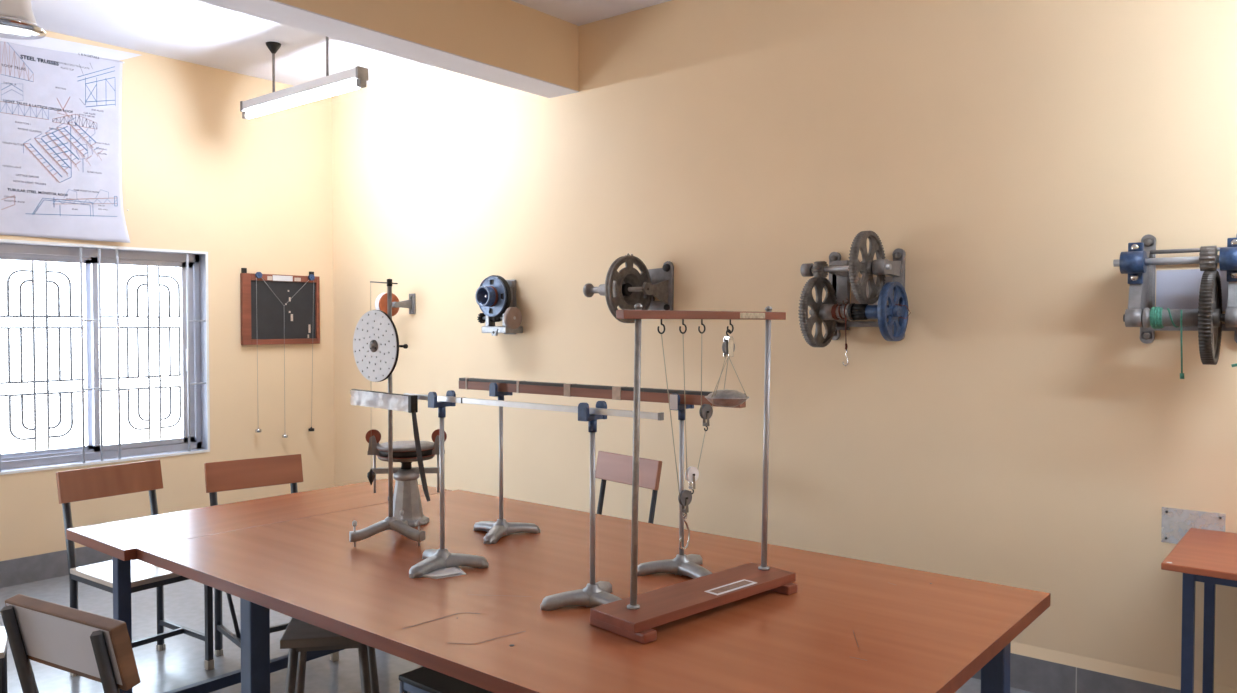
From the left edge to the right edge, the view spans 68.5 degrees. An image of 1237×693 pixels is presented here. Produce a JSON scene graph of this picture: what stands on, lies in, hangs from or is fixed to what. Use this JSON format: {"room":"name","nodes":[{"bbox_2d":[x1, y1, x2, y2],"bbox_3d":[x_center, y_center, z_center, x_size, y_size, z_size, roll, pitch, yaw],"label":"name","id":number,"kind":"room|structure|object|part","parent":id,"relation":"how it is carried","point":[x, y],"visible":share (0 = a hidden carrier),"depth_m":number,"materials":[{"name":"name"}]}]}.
{"room":"science classroom","nodes":[
{"label":"science classroom","id":0,"kind":"room"},
{"bbox_2d":[0,30,334,560],"bbox_3d":[-4.187,-0.217,4.472,0.250,3.200,6.200,1,2,39],"label":"wall","id":1,"kind":"structure","parent":0,"point":[255,194],"depth_m":6.15,"materials":[{"name":"paint"}]},
{"bbox_2d":[0,546,111,587],"bbox_3d":[-4.087,1.310,4.428,0.012,0.150,6.200,1,2,39],"label":"baseboard","id":2,"kind":"structure","parent":1,"relation":"attached to","point":[23,570],"depth_m":5.31,"materials":[{"name":"stone"}]},
{"bbox_2d":[0,41,129,242],"bbox_3d":[-3.330,-1.191,5.263,0.040,1.116,0.946,1,2,39],"label":"chart","id":3,"kind":"object","parent":1,"relation":"attached to","point":[61,168],"visible":1,"depth_m":5.35,"materials":[{"name":"paper"}]},
{"bbox_2d":[0,37,140,60],"bbox_3d":[-3.345,-1.761,5.256,0.012,0.108,1.140,1,2,39],"label":"trim","id":4,"kind":"structure","parent":1,"relation":"attached to","point":[46,42],"depth_m":5.39,"materials":[{"name":"white paint"}]},
{"bbox_2d":[0,239,209,474],"bbox_3d":[-3.341,0.056,5.563,0.325,1.400,1.950,1,2,39],"label":"window","id":5,"kind":"structure","parent":1,"relation":"in","point":[193,303],"depth_m":5.66,"materials":[{"name":"metal"}]},
{"bbox_3d":[-3.470,0.054,5.420,0.028,1.198,0.635,1,2,39],"label":"sash","id":6,"kind":"part","parent":5,"relation":"part of","materials":[{"name":"metal"}]},
{"bbox_2d":[0,261,181,450],"bbox_3d":[-3.461,0.054,5.661,0.016,1.400,1.950,1,2,39],"label":"security grille","id":7,"kind":"object","parent":5,"relation":"attached to","point":[46,316],"depth_m":5.69,"materials":[{"name":"white metal"}]},
{"bbox_3d":[-3.048,0.043,5.851,0.028,1.198,0.623,1,2,39],"label":"sash","id":8,"kind":"part","parent":5,"relation":"part of","materials":[{"name":"metal"}]},
{"bbox_2d":[240,268,319,426],"bbox_3d":[-2.380,0.035,6.446,0.062,1.158,0.593,1,2,39],"label":"board","id":9,"kind":"object","parent":1,"relation":"attached to","point":[274,309],"visible":1,"depth_m":6.43,"materials":[{"name":"black wood"}]},
{"bbox_3d":[-2.390,-0.262,6.448,0.034,0.492,0.593,1,2,39],"label":"wooden frame","id":10,"kind":"part","parent":9,"relation":"part of","materials":[{"name":"brown wood"}]},
{"bbox_3d":[-2.394,-0.256,6.451,0.020,0.440,0.535,1,2,39],"label":"board panel","id":11,"kind":"part","parent":9,"relation":"part of","materials":[{"name":"black"}]},
{"bbox_2d":[31,0,671,85],"bbox_3d":[-1.126,-1.825,1.932,8.150,0.150,6.600,1,2,39],"label":"ceiling","id":12,"kind":"structure","parent":0,"point":[192,31],"depth_m":5.34,"materials":[{"name":"white paint"}]},
{"bbox_2d":[0,0,45,39],"bbox_3d":[-2.276,-1.475,3.371,0.256,0.625,0.256,1,2,39],"label":"pendant lamp","id":13,"kind":"object","parent":12,"relation":"hanging from","point":[17,19],"visible":1,"depth_m":3.34,"materials":[{"name":"white plastic"}]},
{"bbox_3d":[-2.277,-1.327,3.375,0.200,0.272,0.200,1,2,39],"label":"lamp shade","id":14,"kind":"part","parent":13,"relation":"part of","materials":[{"name":"white plastic"}]},
{"bbox_3d":[-2.277,-1.183,3.378,0.256,0.040,0.256,1,2,39],"label":"reflector dish","id":15,"kind":"part","parent":13,"relation":"part of","materials":[{"name":"silver metal"}]},
{"bbox_2d":[240,36,367,119],"bbox_3d":[-1.880,-1.634,5.359,1.259,0.409,0.090,1,2,39],"label":"tube light","id":16,"kind":"object","parent":12,"relation":"hanging from","point":[355,78],"visible":0.84,"depth_m":5.30,"materials":[{"name":"white plastic"}]},
{"bbox_3d":[-2.101,-1.690,5.539,0.015,0.306,0.016,1,2,39],"label":"suspension rod","id":17,"kind":"part","parent":16,"relation":"part of","materials":[{"name":"grey metal"}]},
{"bbox_3d":[-1.658,-1.680,5.178,0.015,0.306,0.016,1,2,39],"label":"suspension rod","id":18,"kind":"part","parent":16,"relation":"part of","materials":[{"name":"grey metal"}]},
{"bbox_2d":[0,575,1032,692],"bbox_3d":[-1.129,1.508,2.017,8.150,0.120,6.600,1,2,39],"label":"floor","id":19,"kind":"structure","parent":0,"point":[181,664],"depth_m":4.09,"materials":[{"name":"tile"}]},
{"bbox_2d":[0,626,7,692],"bbox_3d":[-2.166,1.198,2.960,0.300,0.450,0.300,-1,2,-31],"label":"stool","id":20,"kind":"object","parent":19,"relation":"on","point":[3,636],"visible":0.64,"depth_m":3.09,"materials":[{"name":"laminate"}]},
{"bbox_3d":[-1.995,1.210,2.916,0.022,0.430,0.022,0,2,14],"label":"leg","id":21,"kind":"part","parent":20,"relation":"part of","materials":[{"name":"metal"}]},
{"bbox_3d":[-2.166,0.984,2.954,0.300,0.020,0.300,-1,2,-31],"label":"seat","id":22,"kind":"part","parent":20,"relation":"part of","materials":[{"name":"laminate"}]},
{"bbox_3d":[-2.123,1.204,3.131,0.022,0.430,0.022,0,2,14],"label":"leg","id":23,"kind":"part","parent":20,"relation":"part of","materials":[{"name":"metal"}]},
{"bbox_2d":[0,594,139,692],"bbox_3d":[-1.198,1.022,2.268,0.430,0.839,0.446,1,2,29],"label":"chair","id":24,"kind":"object","parent":19,"relation":"on","point":[95,647],"visible":1,"depth_m":2.09,"materials":[{"name":"laminate"}]},
{"bbox_3d":[-1.433,1.030,2.215,0.033,0.826,0.122,1,2,29],"label":"leg","id":25,"kind":"part","parent":24,"relation":"part of","materials":[{"name":"metal"}]},
{"bbox_3d":[-1.286,0.684,2.101,0.412,0.129,0.031,1,2,29],"label":"backrest panel","id":26,"kind":"part","parent":24,"relation":"part of","materials":[{"name":"white laminate"}]},
{"bbox_3d":[-1.119,1.035,2.039,0.033,0.826,0.122,1,2,29],"label":"leg","id":27,"kind":"part","parent":24,"relation":"part of","materials":[{"name":"metal"}]},
{"bbox_2d":[56,460,213,676],"bbox_3d":[-2.073,0.965,3.920,0.527,0.868,0.440,1,2,35],"label":"chair","id":28,"kind":"object","parent":19,"relation":"on","point":[120,479],"visible":0.62,"depth_m":3.93,"materials":[{"name":"laminate"}]},
{"bbox_3d":[-2.349,0.976,3.888,0.113,0.848,0.033,1,2,35],"label":"leg","id":29,"kind":"part","parent":28,"relation":"part of","materials":[{"name":"metal"}]},
{"bbox_3d":[-2.149,0.976,3.747,0.420,0.026,0.022,1,2,35],"label":"seat rail","id":30,"kind":"part","parent":28,"relation":"part of","materials":[{"name":"metal"}]},
{"bbox_3d":[-2.248,0.596,4.034,0.048,0.136,0.440,1,2,35],"label":"backrest","id":31,"kind":"part","parent":28,"relation":"part of","materials":[{"name":"laminate"}]},
{"bbox_3d":[-2.030,0.948,3.888,0.420,0.022,0.410,1,2,35],"label":"seat","id":32,"kind":"part","parent":28,"relation":"part of","materials":[{"name":"laminate"}]},
{"bbox_3d":[-2.135,0.968,4.190,0.113,0.848,0.033,1,2,35],"label":"leg","id":33,"kind":"part","parent":28,"relation":"part of","materials":[{"name":"metal"}]},
{"bbox_3d":[-1.879,0.975,3.782,0.020,0.026,0.348,1,2,35],"label":"cross rail","id":34,"kind":"part","parent":28,"relation":"part of","materials":[{"name":"metal"}]},
{"bbox_3d":[-1.940,1.266,4.059,0.400,0.022,0.018,1,2,35],"label":"rail","id":35,"kind":"part","parent":28,"relation":"part of","materials":[{"name":"metal"}]},
{"bbox_3d":[-1.776,1.179,3.941,0.024,0.440,0.024,1,2,35],"label":"leg","id":36,"kind":"part","parent":28,"relation":"part of","materials":[{"name":"metal"}]},
{"bbox_2d":[66,479,451,692],"bbox_3d":[-1.379,1.030,3.707,0.490,0.750,1.400,1,2,39],"label":"table","id":37,"kind":"object","parent":19,"relation":"on","point":[120,540],"visible":0.46,"depth_m":3.41,"materials":[{"name":"laminate"}]},
{"bbox_3d":[-1.699,1.063,3.117,0.044,0.714,0.044,1,2,39],"label":"leg","id":38,"kind":"part","parent":37,"relation":"part of","materials":[{"name":"blue metal"}]},
{"bbox_3d":[-1.275,1.238,3.614,0.030,0.040,1.300,1,2,39],"label":"foot rail","id":39,"kind":"part","parent":37,"relation":"part of","materials":[{"name":"blue metal"}]},
{"bbox_2d":[204,454,338,660],"bbox_3d":[-1.558,0.961,4.096,0.440,0.868,0.527,-1,2,-41],"label":"chair","id":40,"kind":"object","parent":19,"relation":"on","point":[286,469],"visible":0.4,"depth_m":4.18,"materials":[{"name":"laminate"}]},
{"bbox_3d":[-1.833,0.970,4.132,0.033,0.848,0.113,-1,2,-41],"label":"leg","id":41,"kind":"part","parent":40,"relation":"part of","materials":[{"name":"metal"}]},
{"bbox_3d":[-1.676,1.269,3.957,0.018,0.022,0.400,-1,2,-41],"label":"rail","id":42,"kind":"part","parent":40,"relation":"part of","materials":[{"name":"metal"}]},
{"bbox_3d":[-1.698,0.591,4.249,0.440,0.136,0.048,-1,2,-41],"label":"backrest","id":43,"kind":"part","parent":40,"relation":"part of","materials":[{"name":"laminate"}]},
{"bbox_3d":[-1.553,0.964,4.373,0.033,0.848,0.113,-1,2,-41],"label":"leg","id":44,"kind":"part","parent":40,"relation":"part of","materials":[{"name":"metal"}]},
{"bbox_2d":[280,617,378,692],"bbox_3d":[-1.003,1.194,3.191,0.321,0.451,0.321,0,1,-11],"label":"stool","id":45,"kind":"object","parent":19,"relation":"on","point":[299,636],"visible":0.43,"depth_m":3.08,"materials":[{"name":"brown wood"}]},
{"bbox_3d":[-1.104,1.212,3.042,0.022,0.423,0.071,1,2,34],"label":"leg","id":46,"kind":"part","parent":45,"relation":"part of","materials":[{"name":"grey metal"}]},
{"bbox_3d":[-1.152,1.206,3.293,0.071,0.423,0.022,1,2,34],"label":"leg","id":47,"kind":"part","parent":45,"relation":"part of","materials":[{"name":"grey metal"}]},
{"bbox_3d":[-1.002,0.984,3.186,0.300,0.030,0.300,0,1,-11],"label":"seat","id":48,"kind":"part","parent":45,"relation":"part of","materials":[{"name":"brown wood"}]},
{"bbox_3d":[-0.982,1.013,3.078,0.220,0.022,0.018,0,1,-11],"label":"seat frame","id":49,"kind":"part","parent":45,"relation":"part of","materials":[{"name":"brown wood"}]},
{"bbox_3d":[-0.854,1.211,3.090,0.071,0.423,0.022,1,2,34],"label":"leg","id":50,"kind":"part","parent":45,"relation":"part of","materials":[{"name":"grey metal"}]},
{"bbox_3d":[-0.901,1.205,3.340,0.022,0.423,0.071,1,2,34],"label":"leg","id":51,"kind":"part","parent":45,"relation":"part of","materials":[{"name":"grey metal"}]},
{"bbox_2d":[398,666,492,692],"bbox_3d":[-0.402,1.203,2.733,0.367,0.455,0.367,1,2,39],"label":"stool","id":52,"kind":"object","parent":19,"relation":"on","point":[423,679],"visible":0.28,"depth_m":2.65,"materials":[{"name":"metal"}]},
{"bbox_3d":[-0.638,1.212,2.709,0.022,0.439,0.022,0,1,-6],"label":"leg","id":53,"kind":"part","parent":52,"relation":"part of","materials":[{"name":"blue metal"}]},
{"bbox_3d":[-0.508,1.007,2.598,0.336,0.022,0.018,1,2,39],"label":"seat frame","id":54,"kind":"part","parent":52,"relation":"part of","materials":[{"name":"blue metal"}]},
{"bbox_2d":[137,490,1050,692],"bbox_3d":[-0.201,1.054,2.789,2.488,0.751,1.393,1,2,39],"label":"table","id":55,"kind":"object","parent":19,"relation":"on","point":[850,625],"visible":0.97,"depth_m":2.43,"materials":[{"name":"laminate"}]},
{"bbox_3d":[-1.049,1.076,2.632,0.060,0.714,0.060,1,2,39],"label":"leg","id":56,"kind":"part","parent":55,"relation":"part of","materials":[{"name":"blue metal"}]},
{"bbox_2d":[349,279,424,546],"bbox_3d":[-0.800,0.220,3.094,0.231,0.901,0.240,-1,2,-28],"label":"stand","id":57,"kind":"object","parent":55,"relation":"on","point":[376,345],"visible":1,"depth_m":3.07,"materials":[{"name":"metal"}]},
{"bbox_3d":[-0.799,-0.217,3.099,0.150,0.026,0.019,1,2,39],"label":"pointer arm","id":58,"kind":"part","parent":57,"relation":"part of","materials":[{"name":"black metal"}]},
{"bbox_3d":[-0.776,0.183,3.091,0.015,0.815,0.015,1,2,39],"label":"rod","id":59,"kind":"part","parent":57,"relation":"part of","materials":[{"name":"metal"}]},
{"bbox_2d":[351,389,429,501],"bbox_3d":[-0.703,0.307,2.948,0.407,0.326,0.118,1,2,39],"label":"bar","id":60,"kind":"object","parent":57,"relation":"attached to","point":[412,399],"visible":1,"depth_m":2.83,"materials":[{"name":"metal"}]},
{"bbox_2d":[365,429,446,526],"bbox_3d":[-0.795,0.486,3.411,0.231,0.353,0.217,1,2,39],"label":"apparatus","id":61,"kind":"object","parent":55,"relation":"on","point":[406,497],"visible":0.92,"depth_m":3.38,"materials":[{"name":"metal"}]},
{"bbox_2d":[367,469,374,484],"bbox_3d":[-0.861,0.455,3.164,0.027,0.058,0.027,1,2,39],"label":"plumb bob","id":62,"kind":"object","parent":61,"relation":"hanging from","point":[371,475],"visible":1,"depth_m":3.16,"materials":[{"name":"black metal"}]},
{"bbox_3d":[-0.913,0.474,3.405,0.009,0.147,0.009,1,2,39],"label":"clamp rod","id":63,"kind":"part","parent":61,"relation":"part of","materials":[{"name":"metal"}]},
{"bbox_3d":[-0.677,0.474,3.416,0.009,0.147,0.009,1,2,39],"label":"clamp rod","id":64,"kind":"part","parent":61,"relation":"part of","materials":[{"name":"metal"}]},
{"bbox_2d":[423,566,465,578],"bbox_3d":[-0.527,0.676,2.736,0.150,0.007,0.142,0,1,5],"label":"folded paper","id":65,"kind":"object","parent":55,"relation":"on","point":[452,571],"visible":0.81,"depth_m":2.71,"materials":[{"name":"white paper"}]},
{"bbox_2d":[409,390,487,577],"bbox_3d":[-0.512,0.408,2.793,0.221,0.542,0.251,0,1,-1],"label":"stand","id":66,"kind":"object","parent":65,"relation":"on","point":[434,559],"visible":0.98,"depth_m":2.78,"materials":[{"name":"metal"}]},
{"bbox_3d":[-0.542,0.416,2.792,0.014,0.426,0.014,0,1,-1],"label":"rod","id":67,"kind":"part","parent":66,"relation":"part of","materials":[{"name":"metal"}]},
{"bbox_2d":[403,393,663,419],"bbox_3d":[-0.287,0.166,2.585,1.021,0.019,0.016,1,2,39],"label":"metal bar","id":68,"kind":"object","parent":66,"relation":"on","point":[563,408],"visible":0.99,"depth_m":2.52,"materials":[{"name":"white metal"}]},
{"bbox_2d":[474,383,539,543],"bbox_3d":[-0.388,0.397,3.228,0.221,0.542,0.251,0,2,-19],"label":"stand","id":69,"kind":"object","parent":55,"relation":"on","point":[500,528],"visible":0.94,"depth_m":3.21,"materials":[{"name":"metal"}]},
{"bbox_3d":[-0.416,0.405,3.219,0.014,0.426,0.014,0,2,-19],"label":"rod","id":70,"kind":"part","parent":69,"relation":"part of","materials":[{"name":"metal"}]},
{"bbox_2d":[540,401,620,610],"bbox_3d":[-0.048,0.418,2.399,0.221,0.542,0.251,1,2,44],"label":"stand","id":71,"kind":"object","parent":55,"relation":"on","point":[594,594],"visible":0.92,"depth_m":2.40,"materials":[{"name":"metal"}]},
{"bbox_3d":[-0.069,0.426,2.420,0.014,0.426,0.014,1,2,44],"label":"rod","id":72,"kind":"part","parent":71,"relation":"part of","materials":[{"name":"metal"}]},
{"bbox_2d":[637,394,712,578],"bbox_3d":[0.206,0.411,2.701,0.251,0.542,0.221,-1,2,-35],"label":"stand","id":73,"kind":"object","parent":55,"relation":"on","point":[682,564],"visible":0.91,"depth_m":2.71,"materials":[{"name":"metal"}]},
{"bbox_2d":[459,378,745,407],"bbox_3d":[-0.111,0.144,2.963,1.200,0.042,0.034,1,2,39],"label":"wooden bar","id":74,"kind":"object","parent":73,"relation":"on","point":[531,387],"visible":0.7,"depth_m":2.94,"materials":[{"name":"brown wood"}]},
{"bbox_3d":[0.189,0.418,2.725,0.014,0.426,0.014,-1,2,-35],"label":"rod","id":75,"kind":"part","parent":73,"relation":"part of","materials":[{"name":"metal"}]},
{"bbox_2d":[590,303,797,643],"bbox_3d":[0.232,0.289,2.405,0.678,0.800,0.195,-1,2,-43],"label":"apparatus","id":76,"kind":"object","parent":55,"relation":"on","point":[633,617],"visible":1,"depth_m":2.32,"materials":[{"name":"brown wood"}]},
{"bbox_3d":[0.043,0.275,2.238,0.032,0.743,0.016,-1,2,-43],"label":"post","id":77,"kind":"part","parent":76,"relation":"part of","materials":[{"name":"metal"}]},
{"bbox_2d":[661,334,691,517],"bbox_3d":[0.149,0.206,2.338,0.118,0.480,0.018,-1,2,-40],"label":"pulley block","id":78,"kind":"object","parent":76,"relation":"hanging from","point":[685,496],"visible":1,"depth_m":2.35,"materials":[{"name":"black metal"}]},
{"bbox_2d":[679,514,689,549],"bbox_3d":[0.172,0.482,2.365,0.038,0.095,0.006,-1,2,-43],"label":"hook","id":79,"kind":"object","parent":78,"relation":"hanging from","point":[685,515],"visible":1,"depth_m":2.37,"materials":[{"name":"silver metal"}]},
{"bbox_3d":[0.214,0.652,2.398,0.632,0.024,0.158,-1,2,-43],"label":"board","id":80,"kind":"part","parent":76,"relation":"part of","materials":[{"name":"brown wood"}]},
{"bbox_2d":[683,336,705,493],"bbox_3d":[0.199,0.176,2.382,0.092,0.422,0.018,-1,2,-40],"label":"pulley block","id":81,"kind":"object","parent":76,"relation":"hanging from","point":[692,473],"visible":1,"depth_m":2.37,"materials":[{"name":"white plastic"}]},
{"bbox_2d":[699,334,726,430],"bbox_3d":[0.257,0.094,2.432,0.106,0.261,0.018,-1,2,-40],"label":"pulley block","id":82,"kind":"object","parent":76,"relation":"hanging from","point":[706,411],"visible":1,"depth_m":2.41,"materials":[{"name":"black metal"}]},
{"bbox_2d":[722,329,734,356],"bbox_3d":[0.299,-0.009,2.471,0.041,0.075,0.021,-1,2,-40],"label":"pulley block","id":83,"kind":"object","parent":76,"relation":"hanging from","point":[728,346],"visible":1,"depth_m":2.46,"materials":[{"name":"silver metal"}]},
{"bbox_2d":[705,357,748,406],"bbox_3d":[0.295,0.095,2.470,0.121,0.138,0.121,-1,2,-43],"label":"scale pan","id":84,"kind":"object","parent":83,"relation":"hanging from","point":[723,398],"visible":1,"depth_m":2.44,"materials":[{"name":"metal"}]},
{"bbox_3d":[0.421,0.266,2.593,0.032,0.743,0.016,-1,2,-43],"label":"post","id":85,"kind":"part","parent":76,"relation":"part of","materials":[{"name":"metal"}]},
{"bbox_3d":[0.998,1.083,2.413,0.060,0.714,0.060,1,2,39],"label":"leg","id":86,"kind":"part","parent":55,"relation":"part of","materials":[{"name":"blue metal"}]},
{"bbox_2d":[595,451,661,523],"bbox_3d":[-0.121,0.959,4.216,0.527,0.868,0.440,-1,2,-41],"label":"chair","id":87,"kind":"object","parent":19,"relation":"on","point":[614,467],"visible":0.12,"depth_m":4.34,"materials":[{"name":"laminate"}]},
{"bbox_3d":[-0.085,0.962,4.491,0.113,0.848,0.033,-1,2,-41],"label":"leg","id":88,"kind":"part","parent":87,"relation":"part of","materials":[{"name":"metal"}]},
{"bbox_3d":[0.042,0.589,4.347,0.048,0.136,0.440,-1,2,-41],"label":"backrest","id":89,"kind":"part","parent":87,"relation":"part of","materials":[{"name":"laminate"}]},
{"bbox_3d":[0.157,0.970,4.211,0.113,0.848,0.033,-1,2,-41],"label":"leg","id":90,"kind":"part","parent":87,"relation":"part of","materials":[{"name":"metal"}]},
{"bbox_2d":[1161,528,1236,692],"bbox_3d":[2.360,1.057,2.740,1.175,0.751,0.640,1,2,39],"label":"desk","id":91,"kind":"object","parent":19,"relation":"on","point":[1209,557],"visible":1,"depth_m":2.88,"materials":[{"name":"laminate"}]},
{"bbox_3d":[1.788,1.065,2.858,0.032,0.728,0.032,1,2,39],"label":"leg","id":92,"kind":"part","parent":91,"relation":"part of","materials":[{"name":"blue metal"}]},
{"bbox_3d":[2.120,1.055,3.265,0.032,0.728,0.032,1,2,39],"label":"leg","id":93,"kind":"part","parent":91,"relation":"part of","materials":[{"name":"blue metal"}]},
{"bbox_2d":[332,0,1236,688],"bbox_3d":[0.896,-0.212,4.452,8.150,3.200,0.200,1,2,39],"label":"wall","id":94,"kind":"structure","parent":0,"point":[1018,433],"depth_m":4.16,"materials":[{"name":"paint"}]},
{"bbox_2d":[197,0,578,97],"bbox_3d":[-2.278,-1.588,2.879,0.232,0.375,6.200,1,2,39],"label":"beam","id":95,"kind":"structure","parent":94,"relation":"attached to","point":[508,43],"depth_m":4.54,"materials":[{"name":"paint"}]},
{"bbox_2d":[375,293,415,315],"bbox_3d":[-1.510,-0.281,6.137,0.150,0.166,0.233,1,2,39],"label":"pulley","id":96,"kind":"object","parent":94,"relation":"attached to","point":[381,300],"visible":0.83,"depth_m":6.13,"materials":[{"name":"metal"}]},
{"bbox_3d":[-1.459,-0.289,6.128,0.050,0.060,0.158,1,2,39],"label":"bracket arm","id":97,"kind":"part","parent":96,"relation":"part of"},
{"bbox_3d":[-1.409,-0.290,6.190,0.060,0.140,0.022,1,2,39],"label":"wall plate","id":98,"kind":"part","parent":96,"relation":"part of","materials":[{"name":"grey metal"}]},
{"bbox_2d":[475,275,522,335],"bbox_3d":[-0.738,-0.249,5.522,0.296,0.367,0.210,1,2,39],"label":"apparatus","id":99,"kind":"object","parent":94,"relation":"attached to","point":[495,296],"visible":1,"depth_m":5.47,"materials":[{"name":"black metal"}]},
{"bbox_2d":[583,254,673,322],"bbox_3d":[0.007,-0.305,4.805,0.433,0.364,0.376,1,2,39],"label":"wheel","id":100,"kind":"object","parent":94,"relation":"attached to","point":[625,288],"visible":0.91,"depth_m":4.78,"materials":[{"name":"metal"}]},
{"bbox_3d":[0.192,-0.285,4.736,0.018,0.130,0.210,1,2,39],"label":"bracket arm","id":101,"kind":"part","parent":100,"relation":"part of","materials":[{"name":"metal"}]},
{"bbox_3d":[0.222,-0.318,4.857,0.166,0.270,0.022,1,2,39],"label":"wall plate","id":102,"kind":"part","parent":100,"relation":"part of","materials":[{"name":"grey metal"}]},
{"bbox_2d":[798,231,910,348],"bbox_3d":[1.035,-0.244,3.988,0.482,0.513,0.343,1,2,39],"label":"crab","id":103,"kind":"object","parent":94,"relation":"attached to","point":[835,312],"visible":1,"depth_m":3.98,"materials":[{"name":"metal"}]},
{"bbox_3d":[1.001,-0.234,4.218,0.052,0.409,0.030,1,2,39],"label":"plate","id":104,"kind":"part","parent":103,"relation":"part of","materials":[{"name":"grey metal"}]},
{"bbox_3d":[0.993,-0.346,4.109,0.020,0.060,0.165,1,2,39],"label":"bearing arm","id":105,"kind":"part","parent":103,"relation":"part of"},
{"bbox_3d":[1.027,-0.236,4.197,0.075,0.320,0.030,1,2,39],"label":"bearing arm","id":106,"kind":"part","parent":103,"relation":"part of"},
{"bbox_3d":[0.980,-0.154,4.106,0.030,0.100,0.193,1,2,39],"label":"bearing arm","id":107,"kind":"part","parent":103,"relation":"part of"},
{"bbox_2d":[843,349,848,365],"bbox_3d":[0.993,0.049,3.974,0.029,0.076,0.007,1,2,39],"label":"hook","id":108,"kind":"object","parent":103,"relation":"hanging from","point":[846,349],"visible":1,"depth_m":3.97,"materials":[{"name":"silver metal"}]},
{"bbox_3d":[1.118,-0.101,4.122,0.275,0.025,0.025,1,2,39],"label":"bearing arm","id":109,"kind":"part","parent":103,"relation":"part of"},
{"bbox_3d":[1.124,-0.340,3.895,0.053,0.066,0.066,1,2,39],"label":"bearing arm","id":110,"kind":"part","parent":103,"relation":"part of"},
{"bbox_3d":[1.174,-0.341,3.943,0.030,0.070,0.193,1,2,39],"label":"bearing arm","id":111,"kind":"part","parent":103,"relation":"part of"},
{"bbox_3d":[1.239,-0.229,4.024,0.052,0.409,0.030,1,2,39],"label":"plate","id":112,"kind":"part","parent":103,"relation":"part of","materials":[{"name":"grey metal"}]},
{"bbox_2d":[851,277,892,304],"bbox_3d":[1.147,-0.219,4.117,0.203,0.190,0.001,1,2,39],"label":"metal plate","id":113,"kind":"object","parent":94,"relation":"attached to","point":[887,279],"visible":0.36,"depth_m":4.13,"materials":[{"name":"grey metal"}]},
{"bbox_2d":[971,653,1180,692],"bbox_3d":[0.851,1.319,4.389,7.688,0.142,0.015,1,2,39],"label":"baseboard","id":114,"kind":"structure","parent":94,"relation":"attached to","point":[1030,674],"depth_m":3.62,"materials":[{"name":"tile"}]},
{"bbox_2d":[1011,641,1236,692],"bbox_3d":[0.847,1.226,4.390,7.700,0.044,0.014,1,2,39],"label":"trim","id":115,"kind":"structure","parent":94,"relation":"attached to","point":[1161,679],"depth_m":3.53,"materials":[{"name":"paint"}]},
{"bbox_2d":[1113,234,1236,378],"bbox_3d":[2.000,-0.151,3.196,0.460,0.527,0.352,1,2,39],"label":"winch","id":116,"kind":"object","parent":94,"relation":"attached to","point":[1140,261],"visible":1,"depth_m":3.20,"materials":[{"name":"metal"}]},
{"bbox_3d":[1.866,-0.103,3.289,0.052,0.065,0.066,1,2,39],"label":"bearing arm","id":117,"kind":"part","parent":116,"relation":"part of"},
{"bbox_3d":[1.919,-0.214,3.353,0.040,0.280,0.170,1,2,39],"label":"bearing arm","id":118,"kind":"part","parent":116,"relation":"part of"},
{"bbox_3d":[1.987,-0.215,3.413,0.047,0.409,0.030,1,2,39],"label":"plate","id":119,"kind":"part","parent":116,"relation":"part of","materials":[{"name":"grey metal"}]},
{"bbox_3d":[2.077,-0.347,3.278,0.280,0.014,0.015,1,2,39],"label":"bearing arm","id":120,"kind":"part","parent":116,"relation":"part of"},
{"bbox_3d":[2.099,-0.070,3.320,0.290,0.025,0.022,1,2,39],"label":"bearing arm","id":121,"kind":"part","parent":116,"relation":"part of"},
{"bbox_3d":[2.100,-0.098,3.098,0.052,0.065,0.066,1,2,39],"label":"bearing arm","id":122,"kind":"part","parent":116,"relation":"part of"},
{"bbox_3d":[2.153,-0.209,3.162,0.040,0.280,0.170,1,2,39],"label":"bearing arm","id":123,"kind":"part","parent":116,"relation":"part of"},
{"bbox_3d":[2.217,-0.210,3.225,0.048,0.410,0.030,1,2,39],"label":"plate","id":124,"kind":"part","parent":116,"relation":"part of","materials":[{"name":"grey metal"}]},
{"bbox_2d":[1156,268,1228,310],"bbox_3d":[2.111,-0.205,3.331,0.246,0.155,0.001,1,2,39],"label":"sheet","id":125,"kind":"object","parent":94,"relation":"attached to","point":[1175,289],"visible":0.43,"depth_m":3.36,"materials":[{"name":"paper"}]}
]}

